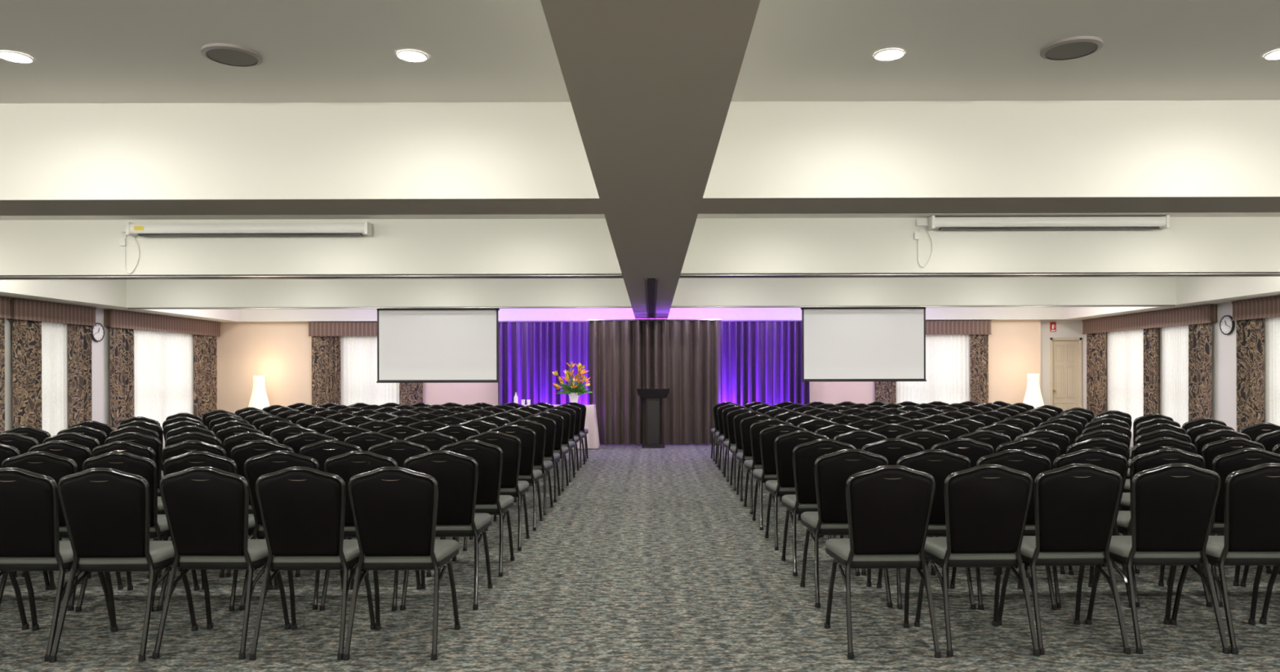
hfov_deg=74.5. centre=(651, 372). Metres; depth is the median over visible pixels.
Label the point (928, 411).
banquet chair
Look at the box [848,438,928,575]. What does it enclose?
banquet chair
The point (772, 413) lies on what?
banquet chair
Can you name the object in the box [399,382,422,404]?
drape
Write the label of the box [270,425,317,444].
banquet chair
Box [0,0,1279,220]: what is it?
ceiling
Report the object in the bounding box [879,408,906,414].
banquet chair
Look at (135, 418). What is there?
banquet chair
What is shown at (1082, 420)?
banquet chair
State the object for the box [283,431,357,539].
banquet chair
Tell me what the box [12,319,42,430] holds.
drape
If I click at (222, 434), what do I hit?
banquet chair
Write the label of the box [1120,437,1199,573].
banquet chair
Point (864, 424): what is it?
banquet chair
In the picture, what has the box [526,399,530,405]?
drinking glass
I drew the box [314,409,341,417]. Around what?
banquet chair
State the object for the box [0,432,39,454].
banquet chair
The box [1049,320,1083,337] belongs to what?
wall
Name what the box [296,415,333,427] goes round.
banquet chair
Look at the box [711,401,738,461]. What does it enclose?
banquet chair
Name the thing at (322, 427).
banquet chair
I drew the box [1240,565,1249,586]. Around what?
banquet chair
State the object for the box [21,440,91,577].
banquet chair
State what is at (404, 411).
banquet chair
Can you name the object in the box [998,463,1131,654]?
banquet chair
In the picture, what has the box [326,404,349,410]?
banquet chair
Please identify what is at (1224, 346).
wall
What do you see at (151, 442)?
banquet chair
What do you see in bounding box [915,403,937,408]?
banquet chair
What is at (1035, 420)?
banquet chair
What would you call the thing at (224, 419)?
banquet chair
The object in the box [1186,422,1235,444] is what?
banquet chair
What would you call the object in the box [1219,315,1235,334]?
wall clock
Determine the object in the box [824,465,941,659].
banquet chair
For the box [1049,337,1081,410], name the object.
door
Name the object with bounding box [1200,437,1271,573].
banquet chair
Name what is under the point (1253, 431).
banquet chair
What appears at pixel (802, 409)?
banquet chair
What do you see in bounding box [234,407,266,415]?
banquet chair
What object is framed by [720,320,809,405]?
curtain
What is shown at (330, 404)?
banquet chair
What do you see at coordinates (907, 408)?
banquet chair
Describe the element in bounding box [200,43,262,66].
ceiling speaker
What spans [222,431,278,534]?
banquet chair
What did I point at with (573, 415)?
banquet chair
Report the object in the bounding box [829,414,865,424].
banquet chair
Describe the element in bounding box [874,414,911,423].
banquet chair
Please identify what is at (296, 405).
banquet chair
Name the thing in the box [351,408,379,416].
banquet chair
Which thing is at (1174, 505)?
banquet chair
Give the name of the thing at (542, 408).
banquet chair
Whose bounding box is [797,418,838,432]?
banquet chair
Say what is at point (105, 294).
ceiling beam
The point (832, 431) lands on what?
banquet chair
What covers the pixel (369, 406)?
banquet chair
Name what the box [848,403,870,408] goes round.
banquet chair
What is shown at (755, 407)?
banquet chair
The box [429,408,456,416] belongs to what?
banquet chair
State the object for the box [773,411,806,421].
banquet chair
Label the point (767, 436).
banquet chair
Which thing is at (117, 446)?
banquet chair
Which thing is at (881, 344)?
projection screen
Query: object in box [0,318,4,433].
drape
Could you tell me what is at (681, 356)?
stage curtain
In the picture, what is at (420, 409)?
banquet chair
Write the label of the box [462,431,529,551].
banquet chair
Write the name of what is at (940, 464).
banquet chair
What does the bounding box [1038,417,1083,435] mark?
banquet chair
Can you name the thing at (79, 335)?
drape
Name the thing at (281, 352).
wall
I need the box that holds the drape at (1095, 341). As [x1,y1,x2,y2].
[1086,332,1106,417]
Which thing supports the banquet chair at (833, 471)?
on the floor
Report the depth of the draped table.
15.24 m
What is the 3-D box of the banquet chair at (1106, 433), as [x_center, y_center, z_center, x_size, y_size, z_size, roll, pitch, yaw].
[3.538,0.906,6.801,0.462,0.928,0.524,0,0,-1]
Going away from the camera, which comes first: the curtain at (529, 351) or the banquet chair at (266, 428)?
the banquet chair at (266, 428)
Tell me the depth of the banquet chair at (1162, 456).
4.96 m
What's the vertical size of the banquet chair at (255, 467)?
0.928 m
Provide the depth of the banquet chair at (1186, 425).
8.24 m
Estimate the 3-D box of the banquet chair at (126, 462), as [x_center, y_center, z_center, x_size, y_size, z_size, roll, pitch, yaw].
[-3.128,0.924,5.146,0.462,0.928,0.524,0,0,1]
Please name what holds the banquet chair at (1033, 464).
on the floor
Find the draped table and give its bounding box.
[524,404,599,448]
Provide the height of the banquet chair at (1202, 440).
0.928 m
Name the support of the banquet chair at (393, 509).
on the floor
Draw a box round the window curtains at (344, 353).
[308,321,422,406]
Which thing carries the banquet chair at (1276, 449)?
on the floor
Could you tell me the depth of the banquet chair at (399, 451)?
5.74 m
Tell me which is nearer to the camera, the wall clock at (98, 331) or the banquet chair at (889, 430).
the banquet chair at (889, 430)
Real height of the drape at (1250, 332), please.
2.380 m
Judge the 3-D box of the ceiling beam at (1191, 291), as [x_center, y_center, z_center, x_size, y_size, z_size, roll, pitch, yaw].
[8.517,-1.364,7.000,0.560,0.577,20.000,0,0,0]
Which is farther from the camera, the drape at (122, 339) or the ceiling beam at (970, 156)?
the drape at (122, 339)
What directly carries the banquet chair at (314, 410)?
on the floor
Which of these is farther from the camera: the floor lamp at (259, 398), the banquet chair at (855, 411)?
the floor lamp at (259, 398)
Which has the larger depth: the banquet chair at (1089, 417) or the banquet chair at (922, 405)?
the banquet chair at (922, 405)
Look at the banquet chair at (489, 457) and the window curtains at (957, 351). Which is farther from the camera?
the window curtains at (957, 351)
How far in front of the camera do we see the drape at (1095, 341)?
16.47 m
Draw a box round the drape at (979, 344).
[969,334,988,404]
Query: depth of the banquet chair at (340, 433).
7.38 m
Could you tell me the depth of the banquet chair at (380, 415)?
9.84 m
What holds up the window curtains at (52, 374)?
attached to the wall at (100, 349)
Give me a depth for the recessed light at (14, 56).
4.29 m
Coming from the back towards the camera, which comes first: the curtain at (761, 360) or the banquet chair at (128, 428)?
the curtain at (761, 360)
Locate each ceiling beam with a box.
[0,100,1279,215]
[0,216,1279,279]
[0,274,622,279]
[0,279,239,322]
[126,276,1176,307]
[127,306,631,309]
[239,306,1063,321]
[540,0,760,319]
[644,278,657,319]
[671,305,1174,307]
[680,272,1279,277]
[1061,276,1279,319]
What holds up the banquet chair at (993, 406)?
on the floor
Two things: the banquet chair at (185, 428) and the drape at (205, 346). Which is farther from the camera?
the drape at (205, 346)
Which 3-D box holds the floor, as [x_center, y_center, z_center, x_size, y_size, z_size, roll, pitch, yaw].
[0.004,1.480,7.150,18.000,0.200,20.700,0,0,0]
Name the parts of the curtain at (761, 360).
pipe frame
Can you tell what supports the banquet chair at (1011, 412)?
on the floor
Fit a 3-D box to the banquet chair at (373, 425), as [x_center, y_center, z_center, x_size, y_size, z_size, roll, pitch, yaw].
[-2.664,0.923,8.406,0.462,0.928,0.524,0,0,0]
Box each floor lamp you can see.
[248,375,269,409]
[1022,373,1044,408]
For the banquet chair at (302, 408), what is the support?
on the floor
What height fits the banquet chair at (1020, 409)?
0.928 m
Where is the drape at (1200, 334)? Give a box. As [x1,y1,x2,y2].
[1188,322,1212,421]
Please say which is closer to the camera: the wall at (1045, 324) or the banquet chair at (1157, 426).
the banquet chair at (1157, 426)
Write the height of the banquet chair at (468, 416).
0.928 m
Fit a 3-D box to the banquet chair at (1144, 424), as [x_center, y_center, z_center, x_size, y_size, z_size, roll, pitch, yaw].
[4.960,0.903,8.430,0.462,0.928,0.524,0,0,-1]
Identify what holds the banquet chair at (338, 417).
on the floor
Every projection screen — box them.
[376,308,499,382]
[800,306,926,382]
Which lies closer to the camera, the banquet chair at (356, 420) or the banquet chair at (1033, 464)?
the banquet chair at (1033, 464)
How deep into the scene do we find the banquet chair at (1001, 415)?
9.88 m
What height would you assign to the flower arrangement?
0.815 m
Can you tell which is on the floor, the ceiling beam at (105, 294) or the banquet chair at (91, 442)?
the banquet chair at (91, 442)
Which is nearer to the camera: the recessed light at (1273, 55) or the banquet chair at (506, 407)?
the recessed light at (1273, 55)
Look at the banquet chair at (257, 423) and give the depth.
9.04 m
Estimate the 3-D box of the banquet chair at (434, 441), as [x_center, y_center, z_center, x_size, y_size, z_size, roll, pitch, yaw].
[-1.720,0.920,6.764,0.462,0.928,0.524,0,0,1]
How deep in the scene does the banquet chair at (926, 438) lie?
6.61 m
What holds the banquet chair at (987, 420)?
on the floor
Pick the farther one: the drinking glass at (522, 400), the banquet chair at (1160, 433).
the drinking glass at (522, 400)
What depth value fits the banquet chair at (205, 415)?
10.69 m
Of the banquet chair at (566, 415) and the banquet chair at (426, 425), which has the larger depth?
the banquet chair at (566, 415)
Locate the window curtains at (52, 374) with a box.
[9,297,96,435]
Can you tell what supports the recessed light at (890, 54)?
in the ceiling
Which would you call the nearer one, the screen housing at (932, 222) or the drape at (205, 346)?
the screen housing at (932, 222)
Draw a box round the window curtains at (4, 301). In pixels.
[0,296,10,433]
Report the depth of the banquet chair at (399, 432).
7.37 m
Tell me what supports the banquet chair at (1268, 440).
on the floor
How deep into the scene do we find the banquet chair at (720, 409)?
12.37 m
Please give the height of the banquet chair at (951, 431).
0.928 m
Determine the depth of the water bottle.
15.47 m
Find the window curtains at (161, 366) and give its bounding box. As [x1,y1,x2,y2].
[104,309,220,449]
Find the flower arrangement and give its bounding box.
[551,360,592,403]
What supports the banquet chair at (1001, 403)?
on the floor
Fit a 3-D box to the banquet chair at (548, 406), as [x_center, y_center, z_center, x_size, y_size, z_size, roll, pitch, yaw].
[-1.728,0.920,13.350,0.462,0.928,0.524,0,0,0]
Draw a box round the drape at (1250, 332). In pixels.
[1235,318,1264,431]
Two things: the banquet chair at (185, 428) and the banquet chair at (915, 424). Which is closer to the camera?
the banquet chair at (185, 428)
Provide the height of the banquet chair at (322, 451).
0.928 m
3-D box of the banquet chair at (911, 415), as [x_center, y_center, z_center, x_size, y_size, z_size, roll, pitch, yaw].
[3.068,0.908,10.085,0.462,0.928,0.524,0,0,-1]
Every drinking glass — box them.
[520,399,524,405]
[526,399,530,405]
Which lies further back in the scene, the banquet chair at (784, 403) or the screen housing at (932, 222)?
the banquet chair at (784, 403)
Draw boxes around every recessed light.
[0,50,33,62]
[396,49,426,62]
[874,48,904,61]
[1264,48,1279,59]
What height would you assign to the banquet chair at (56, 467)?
0.928 m
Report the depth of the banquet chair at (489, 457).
5.78 m
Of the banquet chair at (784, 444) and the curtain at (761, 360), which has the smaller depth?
the banquet chair at (784, 444)
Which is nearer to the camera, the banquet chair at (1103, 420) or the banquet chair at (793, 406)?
the banquet chair at (1103, 420)
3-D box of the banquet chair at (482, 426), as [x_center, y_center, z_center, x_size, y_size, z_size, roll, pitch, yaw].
[-1.719,0.920,8.440,0.462,0.928,0.524,0,0,-1]
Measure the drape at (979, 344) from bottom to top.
2.380 m
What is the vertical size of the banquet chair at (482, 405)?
0.928 m
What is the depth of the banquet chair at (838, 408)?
11.49 m
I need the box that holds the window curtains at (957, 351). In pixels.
[875,320,991,404]
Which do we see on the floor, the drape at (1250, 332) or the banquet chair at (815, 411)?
the banquet chair at (815, 411)
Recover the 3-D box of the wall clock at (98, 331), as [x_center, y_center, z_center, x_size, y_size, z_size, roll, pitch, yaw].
[-8.781,-0.647,13.325,0.041,0.300,0.300,0,0,0]
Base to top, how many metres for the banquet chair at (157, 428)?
0.928 m
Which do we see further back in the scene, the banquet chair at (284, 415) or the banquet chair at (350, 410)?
the banquet chair at (350, 410)
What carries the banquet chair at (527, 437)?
on the floor
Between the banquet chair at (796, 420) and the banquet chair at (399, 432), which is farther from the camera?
the banquet chair at (796, 420)
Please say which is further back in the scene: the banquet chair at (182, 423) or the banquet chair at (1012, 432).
the banquet chair at (182, 423)
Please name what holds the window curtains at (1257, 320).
attached to the wall at (1224, 346)
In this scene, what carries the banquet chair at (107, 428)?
on the floor
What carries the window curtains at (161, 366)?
attached to the wall at (100, 349)
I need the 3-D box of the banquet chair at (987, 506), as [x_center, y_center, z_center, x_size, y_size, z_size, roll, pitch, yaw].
[1.660,0.911,4.338,0.462,0.928,0.524,0,0,-1]
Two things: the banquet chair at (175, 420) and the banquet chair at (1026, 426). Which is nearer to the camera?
the banquet chair at (1026, 426)
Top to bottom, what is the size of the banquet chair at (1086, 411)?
0.928 m
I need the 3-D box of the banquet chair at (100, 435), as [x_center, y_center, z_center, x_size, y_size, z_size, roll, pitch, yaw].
[-5.027,0.929,7.617,0.462,0.928,0.524,0,0,0]
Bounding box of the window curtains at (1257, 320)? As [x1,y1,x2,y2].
[1231,295,1279,431]
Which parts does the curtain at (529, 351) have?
pipe frame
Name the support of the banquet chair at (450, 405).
on the floor
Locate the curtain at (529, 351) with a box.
[497,320,589,404]
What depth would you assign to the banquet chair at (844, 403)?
13.18 m
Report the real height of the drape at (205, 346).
2.380 m
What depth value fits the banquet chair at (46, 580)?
5.38 m
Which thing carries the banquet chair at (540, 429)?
on the floor
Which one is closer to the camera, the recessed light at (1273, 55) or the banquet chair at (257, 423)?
the recessed light at (1273, 55)
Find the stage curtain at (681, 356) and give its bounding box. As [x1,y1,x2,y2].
[587,319,721,444]
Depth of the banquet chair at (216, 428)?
8.19 m
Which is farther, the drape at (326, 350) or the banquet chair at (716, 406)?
the drape at (326, 350)
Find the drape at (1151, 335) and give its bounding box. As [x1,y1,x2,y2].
[1143,327,1159,415]
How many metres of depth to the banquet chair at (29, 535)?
4.13 m
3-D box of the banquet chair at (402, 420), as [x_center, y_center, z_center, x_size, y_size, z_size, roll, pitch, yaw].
[-2.657,0.923,9.233,0.462,0.928,0.524,0,0,1]
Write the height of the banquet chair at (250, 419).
0.928 m
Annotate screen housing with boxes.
[120,221,371,273]
[914,214,1169,266]
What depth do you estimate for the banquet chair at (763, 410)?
11.53 m
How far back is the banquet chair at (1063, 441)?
6.57 m
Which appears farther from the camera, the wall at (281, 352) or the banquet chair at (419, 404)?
the wall at (281, 352)
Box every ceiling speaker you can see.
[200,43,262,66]
[1040,35,1102,60]
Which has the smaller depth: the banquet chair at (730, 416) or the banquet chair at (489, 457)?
the banquet chair at (489, 457)
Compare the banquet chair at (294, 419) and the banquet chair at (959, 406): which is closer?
the banquet chair at (294, 419)
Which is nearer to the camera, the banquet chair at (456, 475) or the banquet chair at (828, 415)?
the banquet chair at (456, 475)
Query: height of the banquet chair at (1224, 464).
0.928 m
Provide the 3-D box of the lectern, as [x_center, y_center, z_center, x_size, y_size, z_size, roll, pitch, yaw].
[0.032,0.831,15.621,0.614,1.098,0.398,0,0,0]
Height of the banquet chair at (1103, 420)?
0.928 m
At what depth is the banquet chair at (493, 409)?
11.49 m
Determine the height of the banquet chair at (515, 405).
0.928 m
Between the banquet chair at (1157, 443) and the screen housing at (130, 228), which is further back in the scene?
the screen housing at (130, 228)
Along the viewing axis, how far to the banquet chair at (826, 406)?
12.32 m
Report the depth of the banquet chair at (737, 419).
9.93 m
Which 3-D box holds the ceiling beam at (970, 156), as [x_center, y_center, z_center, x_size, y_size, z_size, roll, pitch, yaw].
[-0.004,-1.340,5.300,16.480,0.580,0.500,0,0,0]
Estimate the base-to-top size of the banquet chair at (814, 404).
0.928 m
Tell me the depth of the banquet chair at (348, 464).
4.93 m
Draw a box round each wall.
[4,307,109,431]
[217,320,1040,413]
[1040,320,1049,404]
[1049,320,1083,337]
[1081,302,1265,431]
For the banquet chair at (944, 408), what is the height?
0.928 m
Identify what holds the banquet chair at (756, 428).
on the floor
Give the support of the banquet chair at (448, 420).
on the floor
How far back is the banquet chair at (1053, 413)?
10.68 m
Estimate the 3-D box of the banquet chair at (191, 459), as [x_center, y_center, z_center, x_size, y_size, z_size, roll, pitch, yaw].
[-2.659,0.923,5.155,0.462,0.928,0.524,0,0,1]
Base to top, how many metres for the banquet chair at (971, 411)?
0.928 m
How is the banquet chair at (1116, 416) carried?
on the floor
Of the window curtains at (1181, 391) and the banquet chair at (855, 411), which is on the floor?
the banquet chair at (855, 411)
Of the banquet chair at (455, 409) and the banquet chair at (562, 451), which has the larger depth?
the banquet chair at (455, 409)
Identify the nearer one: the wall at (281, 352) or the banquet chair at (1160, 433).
the banquet chair at (1160, 433)
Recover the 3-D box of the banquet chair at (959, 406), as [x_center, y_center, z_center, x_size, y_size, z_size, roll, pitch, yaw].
[4.485,0.904,12.540,0.462,0.928,0.524,0,0,1]
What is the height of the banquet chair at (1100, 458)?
0.928 m
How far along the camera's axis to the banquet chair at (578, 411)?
12.34 m
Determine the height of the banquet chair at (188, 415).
0.928 m
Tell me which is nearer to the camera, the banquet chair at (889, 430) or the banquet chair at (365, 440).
the banquet chair at (365, 440)
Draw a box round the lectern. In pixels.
[636,388,670,448]
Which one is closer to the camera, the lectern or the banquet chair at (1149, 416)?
the banquet chair at (1149, 416)
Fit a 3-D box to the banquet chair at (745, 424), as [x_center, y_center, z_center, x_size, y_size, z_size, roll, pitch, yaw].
[1.184,0.913,9.288,0.462,0.928,0.524,0,0,1]
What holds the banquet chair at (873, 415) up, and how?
on the floor
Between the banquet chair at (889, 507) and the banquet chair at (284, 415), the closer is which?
the banquet chair at (889, 507)
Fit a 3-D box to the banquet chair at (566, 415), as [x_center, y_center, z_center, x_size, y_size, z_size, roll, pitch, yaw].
[-1.243,0.919,10.893,0.462,0.928,0.524,0,0,1]
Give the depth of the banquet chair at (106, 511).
4.11 m
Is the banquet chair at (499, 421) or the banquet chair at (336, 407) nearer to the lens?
the banquet chair at (499, 421)
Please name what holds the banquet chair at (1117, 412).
on the floor
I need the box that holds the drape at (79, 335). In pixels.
[67,324,92,428]
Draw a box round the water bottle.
[514,391,518,403]
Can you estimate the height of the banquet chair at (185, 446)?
0.928 m
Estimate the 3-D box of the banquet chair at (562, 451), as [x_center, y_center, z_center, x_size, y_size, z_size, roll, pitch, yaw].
[-1.249,0.919,10.096,0.462,0.928,0.524,0,0,1]
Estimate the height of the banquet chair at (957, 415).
0.928 m
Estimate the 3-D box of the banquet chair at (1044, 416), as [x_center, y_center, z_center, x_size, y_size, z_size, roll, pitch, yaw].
[4.497,0.904,10.103,0.462,0.928,0.524,0,0,1]
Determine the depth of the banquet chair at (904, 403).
13.15 m
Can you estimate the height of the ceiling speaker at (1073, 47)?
0.020 m
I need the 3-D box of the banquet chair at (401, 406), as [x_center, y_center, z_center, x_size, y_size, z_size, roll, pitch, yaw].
[-3.602,0.925,12.514,0.462,0.928,0.524,0,0,2]
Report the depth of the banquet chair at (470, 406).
12.31 m
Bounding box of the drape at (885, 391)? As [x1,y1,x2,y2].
[875,381,896,403]
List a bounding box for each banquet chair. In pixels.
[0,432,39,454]
[0,443,62,577]
[0,451,124,610]
[0,467,117,662]
[3,426,51,444]
[7,571,29,630]
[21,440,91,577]
[42,431,100,451]
[42,571,49,590]
[48,467,198,662]
[56,426,107,445]
[70,420,113,437]
[75,451,199,612]
[88,440,164,578]
[104,431,161,496]
[109,426,164,478]
[116,420,163,470]
[119,416,160,426]
[151,466,290,659]
[156,451,273,611]
[157,440,252,577]
[162,416,203,429]
[163,420,208,441]
[163,431,222,540]
[165,413,203,422]
[165,425,215,439]
[202,409,236,425]
[204,412,242,430]
[208,416,249,431]
[212,420,256,434]
[215,425,264,448]
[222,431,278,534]
[226,440,294,577]
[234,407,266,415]
[239,409,271,419]
[239,450,343,610]
[244,412,279,424]
[248,466,375,660]
[252,416,292,430]
[258,420,301,436]
[262,404,285,413]
[269,407,296,415]
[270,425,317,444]
[276,409,304,418]
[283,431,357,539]
[286,412,319,423]
[287,402,307,408]
[294,440,362,577]
[295,404,317,411]
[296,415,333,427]
[303,406,329,414]
[306,420,348,434]
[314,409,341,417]
[318,402,338,408]
[319,450,422,611]
[324,425,372,442]
[325,412,355,422]
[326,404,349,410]
[337,406,364,413]
[340,415,377,426]
[342,466,460,661]
[343,431,398,539]
[347,402,368,408]
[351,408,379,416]
[357,420,398,431]
[360,404,383,409]
[366,412,399,421]
[367,440,445,577]
[373,406,399,413]
[377,425,424,439]
[379,402,399,407]
[385,415,421,425]
[390,408,418,416]
[394,404,416,409]
[400,450,493,610]
[404,431,472,542]
[407,419,448,431]
[408,412,440,420]
[409,402,431,407]
[410,406,435,413]
[426,404,449,409]
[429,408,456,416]
[431,415,467,425]
[431,424,479,440]
[439,439,515,577]
[441,402,462,408]
[444,406,471,413]
[450,412,481,421]
[456,419,497,433]
[461,404,482,410]
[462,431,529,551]
[466,408,495,417]
[471,402,493,408]
[475,415,510,426]
[481,406,506,413]
[484,424,542,531]
[490,412,531,485]
[493,404,515,410]
[502,408,532,417]
[503,419,553,515]
[504,402,524,408]
[514,415,560,502]
[515,406,541,414]
[524,404,553,464]
[526,411,568,491]
[533,402,554,408]
[540,408,575,482]
[542,406,579,474]
[554,404,585,467]
[557,402,588,462]
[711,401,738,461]
[715,403,745,466]
[718,405,753,473]
[723,408,758,481]
[729,411,769,490]
[736,414,782,501]
[743,401,763,408]
[743,418,793,514]
[749,403,772,410]
[751,423,807,530]
[756,405,781,413]
[764,408,794,417]
[764,430,831,550]
[773,401,793,408]
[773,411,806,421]
[781,438,860,576]
[782,403,804,410]
[785,414,822,426]
[791,405,817,413]
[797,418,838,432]
[800,448,893,608]
[802,408,829,416]
[804,401,824,407]
[814,403,837,409]
[814,410,846,420]
[814,423,862,439]
[819,430,886,538]
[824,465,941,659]
[826,405,851,412]
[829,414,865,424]
[835,401,856,406]
[840,408,868,415]
[847,418,887,431]
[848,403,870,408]
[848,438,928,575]
[856,410,887,419]
[862,405,887,411]
[866,401,887,405]
[868,423,914,438]
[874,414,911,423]
[876,448,976,609]
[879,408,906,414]
[880,403,903,408]
[895,429,949,449]
[897,400,918,405]
[897,404,923,411]
[897,410,928,419]
[897,418,937,430]
[914,464,1039,657]
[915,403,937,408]
[916,407,943,415]
[920,413,955,424]
[923,423,968,440]
[928,400,949,405]
[928,438,996,575]
[932,404,958,412]
[935,430,1011,537]
[938,410,970,419]
[944,417,985,433]
[946,403,969,409]
[949,448,1057,610]
[955,407,982,416]
[960,400,980,406]
[965,413,1000,426]
[968,404,992,412]
[975,423,1023,441]
[979,410,1010,420]
[980,403,1001,409]
[990,400,1011,407]
[991,407,1019,416]
[991,417,1035,433]
[995,437,1065,574]
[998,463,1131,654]
[1000,404,1026,413]
[1003,413,1042,426]
[1012,402,1034,410]
[1014,429,1070,455]
[1017,410,1051,422]
[1024,448,1130,608]
[1026,407,1057,417]
[1028,422,1077,444]
[1033,404,1062,414]
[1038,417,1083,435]
[1046,413,1087,429]
[1056,410,1093,422]
[1060,407,1094,417]
[1065,437,1135,575]
[1074,429,1130,448]
[1081,422,1131,440]
[1084,417,1129,429]
[1085,462,1230,654]
[1090,413,1132,430]
[1093,448,1213,607]
[1094,410,1131,419]
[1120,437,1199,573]
[1123,429,1191,492]
[1126,422,1186,479]
[1128,413,1173,458]
[1128,417,1180,467]
[1166,448,1279,607]
[1169,462,1279,654]
[1182,417,1226,431]
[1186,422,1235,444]
[1194,429,1250,535]
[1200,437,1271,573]
[1217,429,1279,535]
[1239,422,1279,441]
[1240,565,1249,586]
[1258,565,1279,624]
[1271,443,1279,574]
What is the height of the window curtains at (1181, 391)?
2.405 m
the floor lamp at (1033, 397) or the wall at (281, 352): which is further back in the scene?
the wall at (281, 352)
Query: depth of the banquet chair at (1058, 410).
11.51 m
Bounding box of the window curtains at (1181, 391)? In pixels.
[1082,304,1217,445]
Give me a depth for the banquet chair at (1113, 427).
7.39 m
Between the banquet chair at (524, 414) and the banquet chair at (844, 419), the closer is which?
the banquet chair at (844, 419)
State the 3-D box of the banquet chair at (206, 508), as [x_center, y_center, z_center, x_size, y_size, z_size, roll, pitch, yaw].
[-2.192,0.921,4.327,0.462,0.928,0.524,0,0,1]
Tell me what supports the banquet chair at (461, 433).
on the floor
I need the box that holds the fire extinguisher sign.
[1049,321,1056,331]
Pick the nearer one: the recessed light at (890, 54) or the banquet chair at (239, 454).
the recessed light at (890, 54)
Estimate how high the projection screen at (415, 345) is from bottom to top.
1.190 m
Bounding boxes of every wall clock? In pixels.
[91,322,104,342]
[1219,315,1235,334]
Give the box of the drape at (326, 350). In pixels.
[311,336,341,406]
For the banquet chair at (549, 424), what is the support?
on the floor
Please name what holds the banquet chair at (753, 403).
on the floor
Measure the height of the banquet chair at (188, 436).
0.928 m
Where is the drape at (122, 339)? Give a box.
[109,326,134,430]
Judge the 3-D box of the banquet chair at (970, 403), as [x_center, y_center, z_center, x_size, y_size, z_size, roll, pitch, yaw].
[4.964,0.903,13.358,0.462,0.928,0.524,0,0,1]
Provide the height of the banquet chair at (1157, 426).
0.928 m
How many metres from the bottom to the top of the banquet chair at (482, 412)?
0.928 m
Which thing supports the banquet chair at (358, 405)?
on the floor
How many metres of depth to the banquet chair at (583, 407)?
13.21 m
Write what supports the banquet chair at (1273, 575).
on the floor
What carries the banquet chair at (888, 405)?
on the floor
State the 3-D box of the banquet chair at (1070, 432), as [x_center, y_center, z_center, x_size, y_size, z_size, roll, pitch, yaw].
[3.543,0.906,7.623,0.462,0.928,0.524,0,0,-1]
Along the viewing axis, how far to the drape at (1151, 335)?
14.68 m
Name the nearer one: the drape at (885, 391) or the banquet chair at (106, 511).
the banquet chair at (106, 511)
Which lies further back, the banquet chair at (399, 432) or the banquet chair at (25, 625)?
the banquet chair at (399, 432)
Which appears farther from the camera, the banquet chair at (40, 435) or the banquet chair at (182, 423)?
the banquet chair at (182, 423)
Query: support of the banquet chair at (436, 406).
on the floor
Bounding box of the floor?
[0,443,1279,671]
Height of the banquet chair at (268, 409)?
0.928 m
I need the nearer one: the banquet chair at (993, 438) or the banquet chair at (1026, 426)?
the banquet chair at (993, 438)
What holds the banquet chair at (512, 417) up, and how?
on the floor
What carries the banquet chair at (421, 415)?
on the floor
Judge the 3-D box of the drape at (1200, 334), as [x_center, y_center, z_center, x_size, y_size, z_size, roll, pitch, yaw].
[8.731,0.147,13.390,0.064,2.380,0.580,0,0,0]
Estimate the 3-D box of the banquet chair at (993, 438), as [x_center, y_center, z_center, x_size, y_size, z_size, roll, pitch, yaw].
[2.597,0.909,6.777,0.462,0.928,0.524,0,0,-1]
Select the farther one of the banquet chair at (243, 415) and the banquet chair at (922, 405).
the banquet chair at (922, 405)
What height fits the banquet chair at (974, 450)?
0.928 m
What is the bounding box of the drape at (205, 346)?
[193,334,217,417]
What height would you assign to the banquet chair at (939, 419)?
0.928 m
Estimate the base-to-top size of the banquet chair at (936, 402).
0.928 m
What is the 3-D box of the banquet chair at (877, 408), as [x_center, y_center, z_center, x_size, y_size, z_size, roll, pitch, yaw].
[3.068,0.908,11.720,0.462,0.928,0.524,0,0,1]
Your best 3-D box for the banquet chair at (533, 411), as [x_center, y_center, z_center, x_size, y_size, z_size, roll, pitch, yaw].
[-1.719,0.920,11.719,0.462,0.928,0.524,0,0,0]
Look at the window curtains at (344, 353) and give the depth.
16.95 m
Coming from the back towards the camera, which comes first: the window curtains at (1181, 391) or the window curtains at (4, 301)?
the window curtains at (1181, 391)
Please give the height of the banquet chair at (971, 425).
0.928 m
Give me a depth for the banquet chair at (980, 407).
11.53 m
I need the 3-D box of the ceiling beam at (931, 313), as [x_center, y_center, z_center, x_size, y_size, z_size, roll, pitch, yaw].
[0.277,-1.343,16.975,17.040,0.576,0.350,0,0,0]
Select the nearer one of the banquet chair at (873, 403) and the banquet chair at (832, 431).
the banquet chair at (832, 431)
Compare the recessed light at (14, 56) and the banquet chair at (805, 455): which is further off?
the banquet chair at (805, 455)
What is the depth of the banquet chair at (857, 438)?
6.61 m

